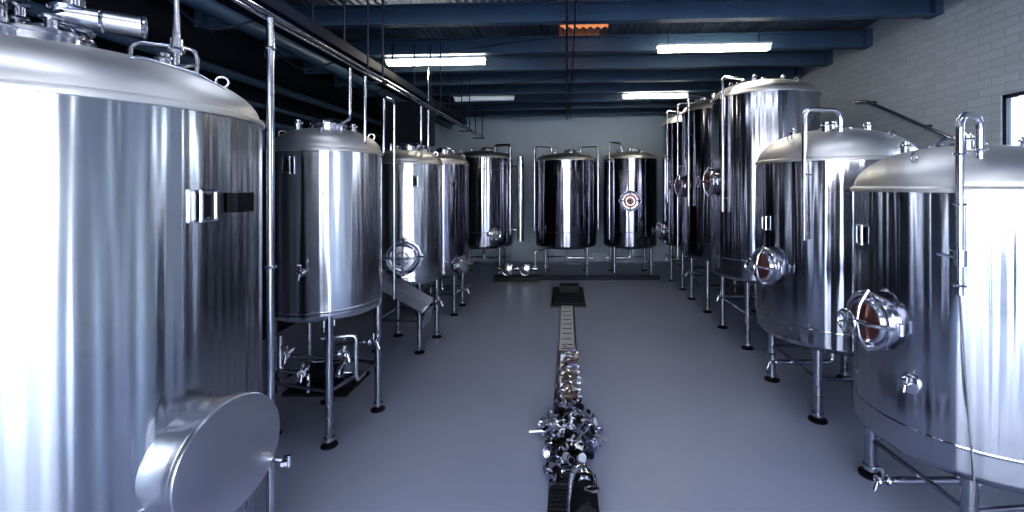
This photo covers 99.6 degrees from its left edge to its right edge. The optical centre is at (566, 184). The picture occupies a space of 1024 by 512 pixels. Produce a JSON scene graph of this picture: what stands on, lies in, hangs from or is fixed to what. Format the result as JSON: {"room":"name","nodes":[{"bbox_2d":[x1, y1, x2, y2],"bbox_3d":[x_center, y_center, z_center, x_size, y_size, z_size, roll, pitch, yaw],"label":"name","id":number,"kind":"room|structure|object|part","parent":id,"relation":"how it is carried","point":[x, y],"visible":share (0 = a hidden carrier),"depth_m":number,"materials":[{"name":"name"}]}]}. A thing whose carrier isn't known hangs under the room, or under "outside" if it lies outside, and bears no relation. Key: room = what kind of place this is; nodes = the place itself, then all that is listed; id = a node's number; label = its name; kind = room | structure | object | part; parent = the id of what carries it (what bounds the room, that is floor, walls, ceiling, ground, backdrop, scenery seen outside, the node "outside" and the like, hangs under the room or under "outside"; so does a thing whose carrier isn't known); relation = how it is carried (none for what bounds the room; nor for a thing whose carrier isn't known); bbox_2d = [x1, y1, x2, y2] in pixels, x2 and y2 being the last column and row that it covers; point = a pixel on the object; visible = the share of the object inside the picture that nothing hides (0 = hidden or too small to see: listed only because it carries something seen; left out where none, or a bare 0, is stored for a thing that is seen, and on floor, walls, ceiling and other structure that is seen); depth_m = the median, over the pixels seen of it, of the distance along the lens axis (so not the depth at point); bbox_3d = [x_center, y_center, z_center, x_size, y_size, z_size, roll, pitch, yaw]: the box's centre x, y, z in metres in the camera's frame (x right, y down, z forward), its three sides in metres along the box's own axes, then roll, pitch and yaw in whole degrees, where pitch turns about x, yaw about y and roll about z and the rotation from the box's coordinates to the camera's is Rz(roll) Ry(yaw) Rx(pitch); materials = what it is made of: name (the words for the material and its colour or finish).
{"room":"processing plant","nodes":[
{"label":"processing plant","id":0,"kind":"room"},
{"bbox_2d":[8,0,387,339],"bbox_3d":[-4.800,-0.300,4.500,0.200,5.400,18.000,0,0,0],"label":"wall","id":1,"kind":"structure","parent":0,"point":[238,51],"depth_m":6.43,"materials":[{"name":"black paint"}]},
{"bbox_2d":[447,0,576,118],"bbox_3d":[-0.947,-2.018,5.150,2.117,0.100,16.300,0,0,0],"label":"pipes","id":2,"kind":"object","parent":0,"point":[575,10],"depth_m":6.88,"materials":[{"name":"metal"}]},
{"bbox_2d":[215,0,466,124],"bbox_3d":[-2.550,-1.815,5.900,0.357,0.770,8.600,0,0,0],"label":"cable tray","id":3,"kind":"object","parent":2,"relation":"hanging from","point":[279,8],"visible":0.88,"depth_m":4.59,"materials":[{"name":"blue paint"}]},
{"bbox_2d":[7,0,451,151],"bbox_3d":[-3.623,-0.819,6.900,1.755,2.038,11.800,0,0,0],"label":"pipes","id":4,"kind":"object","parent":3,"relation":"attached to","point":[214,9],"visible":0.27,"depth_m":5.41,"materials":[{"name":"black metal"}]},
{"bbox_2d":[230,0,484,138],"bbox_3d":[-2.050,-1.640,5.900,0.260,1.120,8.600,0,0,0],"label":"rack","id":5,"kind":"object","parent":2,"relation":"hanging from","point":[250,3],"visible":0.91,"depth_m":4.53,"materials":[{"name":"silver metal"}]},
{"bbox_2d":[385,65,434,145],"bbox_3d":[-2.620,-1.430,7.194,0.750,1.540,0.231,0,0,0],"label":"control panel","id":6,"kind":"object","parent":2,"relation":"hanging from","point":[407,112],"visible":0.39,"depth_m":7.08,"materials":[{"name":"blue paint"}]},
{"bbox_3d":[-2.620,-1.020,7.085,0.690,0.660,0.012,0,0,0],"label":"cabinet door","id":7,"kind":"part","parent":6,"relation":"part of","materials":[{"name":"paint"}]},
{"bbox_2d":[384,56,486,65],"bbox_3d":[-2.100,-2.063,6.900,1.600,0.279,0.140,0,0,0],"label":"fluorescent light","id":8,"kind":"object","parent":2,"relation":"hanging from","point":[450,60],"visible":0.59,"depth_m":6.84,"materials":[{"name":"white plastic"}]},
{"bbox_2d":[453,95,514,101],"bbox_3d":[-1.900,-2.067,9.900,1.400,0.277,0.140,0,0,0],"label":"fluorescent light","id":9,"kind":"object","parent":2,"relation":"hanging from","point":[498,97],"visible":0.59,"depth_m":9.84,"materials":[{"name":"white plastic"}]},
{"bbox_2d":[454,97,513,101],"bbox_3d":[-1.900,-1.976,9.900,1.351,0.094,0.120,0,0,0],"label":"diffuser","id":10,"kind":"object","parent":9,"relation":"attached to","point":[458,99],"depth_m":9.84,"materials":[{"name":"white plastic"}]},
{"bbox_2d":[622,92,688,98],"bbox_3d":[2.030,-2.138,9.900,1.500,0.278,0.140,0,0,0],"label":"fluorescent light","id":11,"kind":"object","parent":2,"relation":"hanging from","point":[664,94],"visible":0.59,"depth_m":9.84,"materials":[{"name":"white plastic"}]},
{"bbox_2d":[656,33,772,52],"bbox_3d":[2.200,-2.140,6.450,1.700,0.280,0.140,0,0,0],"label":"fluorescent light","id":12,"kind":"object","parent":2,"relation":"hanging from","point":[668,47],"visible":1,"depth_m":6.39,"materials":[{"name":"white plastic"}]},
{"bbox_2d":[658,44,770,52],"bbox_3d":[2.200,-2.050,6.450,1.651,0.100,0.120,0,0,0],"label":"diffuser","id":13,"kind":"object","parent":12,"relation":"attached to","point":[662,48],"depth_m":6.39,"materials":[{"name":"white plastic"}]},
{"bbox_2d":[378,91,719,105],"bbox_3d":[0.020,-2.200,10.750,9.420,0.428,0.200,0,0,0],"label":"ceiling beam","id":14,"kind":"structure","parent":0,"point":[603,97],"depth_m":10.74,"materials":[{"name":"blue metal"}]},
{"bbox_2d":[358,80,751,97],"bbox_3d":[0.020,-2.200,9.750,9.420,0.428,0.200,0,0,0],"label":"ceiling beam","id":15,"kind":"structure","parent":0,"point":[697,86],"depth_m":9.74,"materials":[{"name":"blue metal"}]},
{"bbox_2d":[421,113,696,260],"bbox_3d":[0.020,-0.300,13.600,9.840,5.400,0.200,0,0,0],"label":"wall","id":16,"kind":"structure","parent":0,"point":[643,132],"depth_m":13.50,"materials":[{"name":"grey paint"}]},
{"bbox_2d":[303,49,832,75],"bbox_3d":[0.020,-2.200,7.750,9.420,0.428,0.200,0,0,0],"label":"ceiling beam","id":17,"kind":"structure","parent":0,"point":[823,58],"depth_m":7.74,"materials":[{"name":"blue metal"}]},
{"bbox_2d":[334,67,801,87],"bbox_3d":[0.020,-2.200,8.750,9.420,0.428,0.200,0,0,0],"label":"ceiling beam","id":18,"kind":"structure","parent":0,"point":[699,74],"depth_m":8.74,"materials":[{"name":"blue metal"}]},
{"bbox_2d":[264,29,872,59],"bbox_3d":[0.020,-2.200,6.750,9.420,0.428,0.200,0,0,0],"label":"ceiling beam","id":19,"kind":"structure","parent":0,"point":[845,39],"depth_m":6.74,"materials":[{"name":"blue metal"}]},
{"bbox_2d":[194,0,943,31],"bbox_3d":[0.020,-2.200,5.500,9.420,0.428,0.200,0,0,0],"label":"ceiling beam","id":20,"kind":"structure","parent":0,"point":[601,11],"depth_m":5.49,"materials":[{"name":"blue metal"}]},
{"bbox_2d":[455,107,685,116],"bbox_3d":[0.020,-2.200,12.750,9.420,0.428,0.200,0,0,0],"label":"ceiling beam","id":21,"kind":"structure","parent":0,"point":[624,110],"depth_m":12.74,"materials":[{"name":"blue metal"}]},
{"bbox_2d":[444,100,699,111],"bbox_3d":[0.020,-2.200,11.750,9.420,0.428,0.200,0,0,0],"label":"ceiling beam","id":22,"kind":"structure","parent":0,"point":[625,104],"depth_m":11.74,"materials":[{"name":"blue metal"}]},
{"bbox_2d":[282,0,879,57],"bbox_3d":[0.016,-2.430,4.500,9.832,0.230,18.400,0,0,0],"label":"ceiling","id":23,"kind":"structure","parent":0,"point":[858,24],"depth_m":6.68,"materials":[{"name":"blue metal"}]},
{"bbox_2d":[560,24,607,35],"bbox_3d":[0.258,-2.395,6.650,0.715,0.047,1.800,0,0,0],"label":"skylight","id":24,"kind":"object","parent":23,"relation":"in","point":[579,26],"visible":0.23,"depth_m":6.48,"materials":[{"name":"orange"}]},
{"bbox_2d":[256,261,1023,511],"bbox_3d":[0.020,2.450,4.600,9.840,0.100,18.200,0,0,0],"label":"floor","id":25,"kind":"structure","parent":0,"point":[690,419],"depth_m":4.56,"materials":[{"name":"grey concrete"}]},
{"bbox_2d":[0,0,290,511],"bbox_3d":[-2.401,0.675,2.200,1.906,3.450,1.628,0,0,0],"label":"tank","id":26,"kind":"object","parent":25,"relation":"on","point":[131,186],"visible":1,"depth_m":1.82,"materials":[{"name":"silver metal"}]},
{"bbox_3d":[-2.320,-0.820,2.150,0.300,0.104,0.104,0,0,-37],"label":"agitator motor","id":27,"kind":"part","parent":26,"relation":"part of","materials":[{"name":"silver metal"}]},
{"bbox_3d":[-2.540,-0.511,2.200,1.632,0.322,1.632,0,0,0],"label":"domed lid","id":28,"kind":"part","parent":26,"relation":"part of","materials":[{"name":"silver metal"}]},
{"bbox_3d":[-1.737,0.100,2.073,0.012,0.120,0.055,0,0,9],"label":"level gauge plate","id":29,"kind":"part","parent":26,"relation":"part of","materials":[{"name":"black rubber"}]},
{"bbox_3d":[-1.588,1.280,2.032,0.034,0.546,0.546,0,0,10],"label":"manway door","id":30,"kind":"part","parent":26,"relation":"part of","materials":[{"name":"silver metal"}]},
{"bbox_2d":[263,17,276,511],"bbox_3d":[-1.960,0.650,2.840,0.120,3.500,0.120,0,0,0],"label":"riser pipe","id":31,"kind":"object","parent":25,"relation":"on","point":[270,48],"visible":1,"depth_m":2.82,"materials":[{"name":"silver metal"}]},
{"bbox_2d":[281,371,369,396],"bbox_3d":[-2.420,2.010,4.360,0.620,0.030,0.500,0,0,0],"label":"mat","id":32,"kind":"object","parent":25,"relation":"on","point":[346,389],"depth_m":4.17,"materials":[{"name":"black rubber"}]},
{"bbox_2d":[275,68,395,450],"bbox_3d":[-2.400,0.670,4.314,1.068,3.460,1.200,0,0,0],"label":"tank","id":33,"kind":"object","parent":25,"relation":"on","point":[328,176],"visible":0.97,"depth_m":3.98,"materials":[{"name":"silver metal"}]},
{"bbox_3d":[-2.509,-0.180,3.855,0.055,0.120,0.012,0,0,10],"label":"level gauge plate","id":34,"kind":"part","parent":33,"relation":"part of","materials":[{"name":"black rubber"}]},
{"bbox_3d":[-2.420,-0.441,4.360,1.032,0.262,1.032,0,0,0],"label":"domed lid","id":35,"kind":"part","parent":33,"relation":"part of","materials":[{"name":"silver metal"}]},
{"bbox_2d":[372,106,444,354],"bbox_3d":[-2.378,0.670,6.320,1.088,3.460,1.404,0,0,0],"label":"tank","id":36,"kind":"object","parent":25,"relation":"on","point":[419,172],"visible":0.86,"depth_m":6.06,"materials":[{"name":"silver metal"}]},
{"bbox_3d":[-2.245,1.000,5.879,0.308,0.308,0.020,0,0,-14],"label":"manway door","id":37,"kind":"part","parent":36,"relation":"part of","materials":[{"name":"silver metal"}]},
{"bbox_3d":[-2.400,-0.421,6.500,1.032,0.242,1.032,0,0,0],"label":"domed lid","id":38,"kind":"part","parent":36,"relation":"part of","materials":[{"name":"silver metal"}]},
{"bbox_3d":[-2.143,-0.050,6.056,0.055,0.120,0.012,0,0,-30],"label":"level gauge plate","id":39,"kind":"part","parent":36,"relation":"part of","materials":[{"name":"black rubber"}]},
{"bbox_2d":[416,148,471,315],"bbox_3d":[-2.348,0.844,8.250,1.132,3.112,1.028,0,0,0],"label":"tank","id":40,"kind":"object","parent":25,"relation":"on","point":[456,260],"visible":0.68,"depth_m":7.91,"materials":[{"name":"silver metal"}]},
{"bbox_3d":[-2.400,-0.501,8.250,1.032,0.242,1.032,0,0,0],"label":"domed lid","id":41,"kind":"part","parent":40,"relation":"part of","materials":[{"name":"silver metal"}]},
{"bbox_3d":[-1.874,1.480,7.921,0.020,0.224,0.224,0,0,32],"label":"manway door","id":42,"kind":"part","parent":40,"relation":"part of","materials":[{"name":"silver metal"}]},
{"bbox_2d":[457,144,523,278],"bbox_3d":[-2.196,0.660,11.559,1.692,3.480,1.572,0,0,43],"label":"tank","id":43,"kind":"object","parent":25,"relation":"on","point":[490,171],"visible":0.83,"depth_m":10.96,"materials":[{"name":"silver metal"}]},
{"bbox_3d":[-2.240,-0.811,11.600,1.552,0.222,1.552,0,0,0],"label":"domed lid","id":44,"kind":"part","parent":43,"relation":"part of","materials":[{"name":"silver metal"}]},
{"bbox_3d":[-1.805,1.250,10.847,0.210,0.210,0.020,0,0,-30],"label":"manway door","id":45,"kind":"part","parent":43,"relation":"part of","materials":[{"name":"silver metal"}]},
{"bbox_2d":[494,248,549,281],"bbox_3d":[-1.116,2.010,10.837,1.367,0.780,0.474,0,0,0],"label":"pump","id":46,"kind":"object","parent":25,"relation":"on","point":[507,270],"depth_m":10.62,"materials":[{"name":"silver metal"}]},
{"bbox_2d":[547,306,583,511],"bbox_3d":[0.000,2.388,5.103,0.288,0.024,7.006,0,0,0],"label":"channel","id":47,"kind":"object","parent":25,"relation":"on","point":[558,489],"visible":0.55,"depth_m":4.58,"materials":[{"name":"stainless steel"},{"name":"dark metal grating"}]},
{"bbox_3d":[0.000,2.380,7.350,0.220,0.006,2.300,0,0,0],"label":"plate","id":48,"kind":"part","parent":47,"relation":"part of","materials":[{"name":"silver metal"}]},
{"bbox_2d":[529,398,608,480],"bbox_3d":[0.002,2.294,4.112,0.709,0.272,1.193,0,0,-18],"label":"pile","id":49,"kind":"object","parent":47,"relation":"on","point":[576,422],"visible":1,"depth_m":3.96,"materials":[{"name":"silver metal"}]},
{"bbox_2d":[558,344,582,403],"bbox_3d":[0.042,2.308,5.380,0.288,0.159,1.440,0,0,0],"label":"plates","id":50,"kind":"object","parent":47,"relation":"on","point":[569,388],"visible":1,"depth_m":5.16,"materials":[{"name":"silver metal"}]},
{"bbox_2d":[533,146,599,274],"bbox_3d":[-0.020,0.691,11.600,1.742,3.418,1.668,0,0,0],"label":"tank","id":51,"kind":"object","parent":25,"relation":"on","point":[567,183],"visible":0.94,"depth_m":10.90,"materials":[{"name":"silver metal"}]},
{"bbox_3d":[-0.020,-0.741,11.600,1.672,0.222,1.672,0,0,0],"label":"domed lid","id":52,"kind":"part","parent":51,"relation":"part of","materials":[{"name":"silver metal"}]},
{"bbox_2d":[551,283,585,306],"bbox_3d":[0.030,2.305,9.200,0.680,0.190,1.500,0,0,0],"label":"grate","id":53,"kind":"object","parent":25,"relation":"on","point":[567,294],"visible":1,"depth_m":9.10,"materials":[{"name":"black metal"}]},
{"bbox_3d":[0.050,2.280,9.550,0.420,0.140,0.300,0,0,0],"label":"lid","id":54,"kind":"part","parent":53,"relation":"part of","materials":[{"name":"black metal"}]},
{"bbox_2d":[494,275,659,279],"bbox_3d":[0.250,2.350,10.900,4.200,0.100,0.120,0,0,0],"label":"kerb","id":55,"kind":"object","parent":25,"relation":"on","point":[541,277],"visible":0.86,"depth_m":10.84,"materials":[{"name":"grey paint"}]},
{"bbox_2d":[567,463,600,511],"bbox_3d":[0.099,2.256,2.940,0.282,0.287,1.040,0,0,0],"label":"pump","id":56,"kind":"object","parent":25,"relation":"on","point":[583,490],"visible":1,"depth_m":3.09,"materials":[{"name":"metal"}]},
{"bbox_3d":[0.130,2.250,3.050,0.164,0.164,0.260,0,0,0],"label":"motor","id":57,"kind":"part","parent":56,"relation":"part of","materials":[{"name":"black metal"}]},
{"bbox_2d":[603,142,657,274],"bbox_3d":[1.672,0.639,11.571,1.576,3.522,1.502,0,0,-42],"label":"tank","id":58,"kind":"object","parent":25,"relation":"on","point":[629,176],"visible":0.94,"depth_m":11.01,"materials":[{"name":"silver metal"}]},
{"bbox_3d":[1.582,0.400,10.758,0.336,0.336,0.020,0,0,8],"label":"manway door","id":59,"kind":"part","parent":58,"relation":"part of","materials":[{"name":"silver metal"}]},
{"bbox_3d":[1.700,-0.791,11.600,1.472,0.222,1.472,0,0,0],"label":"domed lid","id":60,"kind":"part","parent":58,"relation":"part of","materials":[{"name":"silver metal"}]},
{"bbox_2d":[652,110,725,289],"bbox_3d":[3.083,0.299,10.333,1.640,4.202,1.592,0,0,-44],"label":"tank","id":61,"kind":"object","parent":25,"relation":"on","point":[667,230],"visible":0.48,"depth_m":9.97,"materials":[{"name":"silver metal"}]},
{"bbox_3d":[3.100,-1.571,10.350,1.592,0.282,1.592,0,0,0],"label":"domed lid","id":62,"kind":"part","parent":61,"relation":"part of","materials":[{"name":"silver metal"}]},
{"bbox_2d":[669,93,755,312],"bbox_3d":[3.087,0.299,8.586,1.592,4.202,1.630,0,0,44],"label":"tank","id":63,"kind":"object","parent":25,"relation":"on","point":[696,117],"visible":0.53,"depth_m":8.19,"materials":[{"name":"silver metal"}]},
{"bbox_3d":[2.191,0.020,8.568,0.020,0.280,0.280,0,0,-2],"label":"manway door","id":64,"kind":"part","parent":63,"relation":"part of","materials":[{"name":"orange metal"}]},
{"bbox_3d":[3.100,-1.571,8.600,1.592,0.282,1.592,0,0,0],"label":"domed lid","id":65,"kind":"part","parent":63,"relation":"part of","materials":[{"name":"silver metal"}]},
{"bbox_2d":[696,74,820,349],"bbox_3d":[3.087,0.349,6.786,1.592,4.102,1.630,0,0,44],"label":"tank","id":66,"kind":"object","parent":25,"relation":"on","point":[747,117],"visible":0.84,"depth_m":6.29,"materials":[{"name":"silver metal"}]},
{"bbox_3d":[2.191,-0.050,6.768,0.020,0.280,0.280,0,0,-2],"label":"manway door","id":67,"kind":"part","parent":66,"relation":"part of","materials":[{"name":"orange metal"}]},
{"bbox_3d":[3.100,-1.471,6.800,1.592,0.282,1.592,0,0,0],"label":"domed lid","id":68,"kind":"part","parent":66,"relation":"part of","materials":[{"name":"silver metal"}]},
{"bbox_2d":[744,107,918,424],"bbox_3d":[2.984,0.808,4.836,1.612,3.183,1.669,0,0,33],"label":"tank","id":69,"kind":"object","parent":25,"relation":"on","point":[800,263],"visible":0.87,"depth_m":4.35,"materials":[{"name":"silver metal"}]},
{"bbox_3d":[2.100,0.880,4.669,0.020,0.266,0.266,0,0,-12],"label":"manway door","id":70,"kind":"part","parent":69,"relation":"part of","materials":[{"name":"orange metal"}]},
{"bbox_3d":[3.000,-0.431,4.860,1.612,0.382,1.612,0,0,0],"label":"domed lid","id":71,"kind":"part","parent":69,"relation":"part of","materials":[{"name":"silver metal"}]},
{"bbox_2d":[837,111,1023,511],"bbox_3d":[2.915,0.969,3.160,1.412,2.862,1.519,0,0,41],"label":"tank","id":72,"kind":"object","parent":25,"relation":"on","point":[934,311],"visible":1,"depth_m":2.77,"materials":[{"name":"silver metal"}]},
{"bbox_3d":[2.254,0.380,3.298,0.012,0.120,0.055,0,0,8],"label":"level gauge plate","id":73,"kind":"part","parent":72,"relation":"part of","materials":[{"name":"silver metal"}]},
{"bbox_3d":[2.144,0.980,3.115,0.020,0.266,0.266,0,0,-6],"label":"manway door","id":74,"kind":"part","parent":72,"relation":"part of","materials":[{"name":"orange metal"}]},
{"bbox_3d":[2.950,-0.121,3.200,1.412,0.342,1.412,0,0,0],"label":"domed lid","id":75,"kind":"part","parent":72,"relation":"part of","materials":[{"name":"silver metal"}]},
{"bbox_2d":[799,0,1023,148],"bbox_3d":[4.840,-0.300,4.500,0.200,5.400,18.000,0,0,0],"label":"wall","id":76,"kind":"structure","parent":0,"point":[964,58],"depth_m":5.55,"materials":[{"name":"white brick"}]},
{"bbox_2d":[854,100,953,140],"bbox_3d":[4.702,-0.951,6.096,0.075,0.847,1.815,0,0,0],"label":"conduit","id":77,"kind":"object","parent":76,"relation":"attached to","point":[872,103],"visible":0.96,"depth_m":5.91,"materials":[{"name":"silver metal"}]},
{"bbox_2d":[1002,91,1023,145],"bbox_3d":[4.790,-0.680,4.000,0.060,0.600,1.400,0,0,0],"label":"frame","id":78,"kind":"object","parent":76,"relation":"attached to","point":[1005,98],"visible":0.58,"depth_m":4.66,"materials":[{"name":"blue paint"}]},
{"bbox_2d":[1009,95,1023,144],"bbox_3d":[4.790,-0.680,4.000,0.006,0.520,1.320,0,0,0],"label":"pane","id":79,"kind":"object","parent":76,"relation":"attached to","point":[1016,104],"visible":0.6,"depth_m":4.58,"materials":[{"name":"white glass"}]}
]}

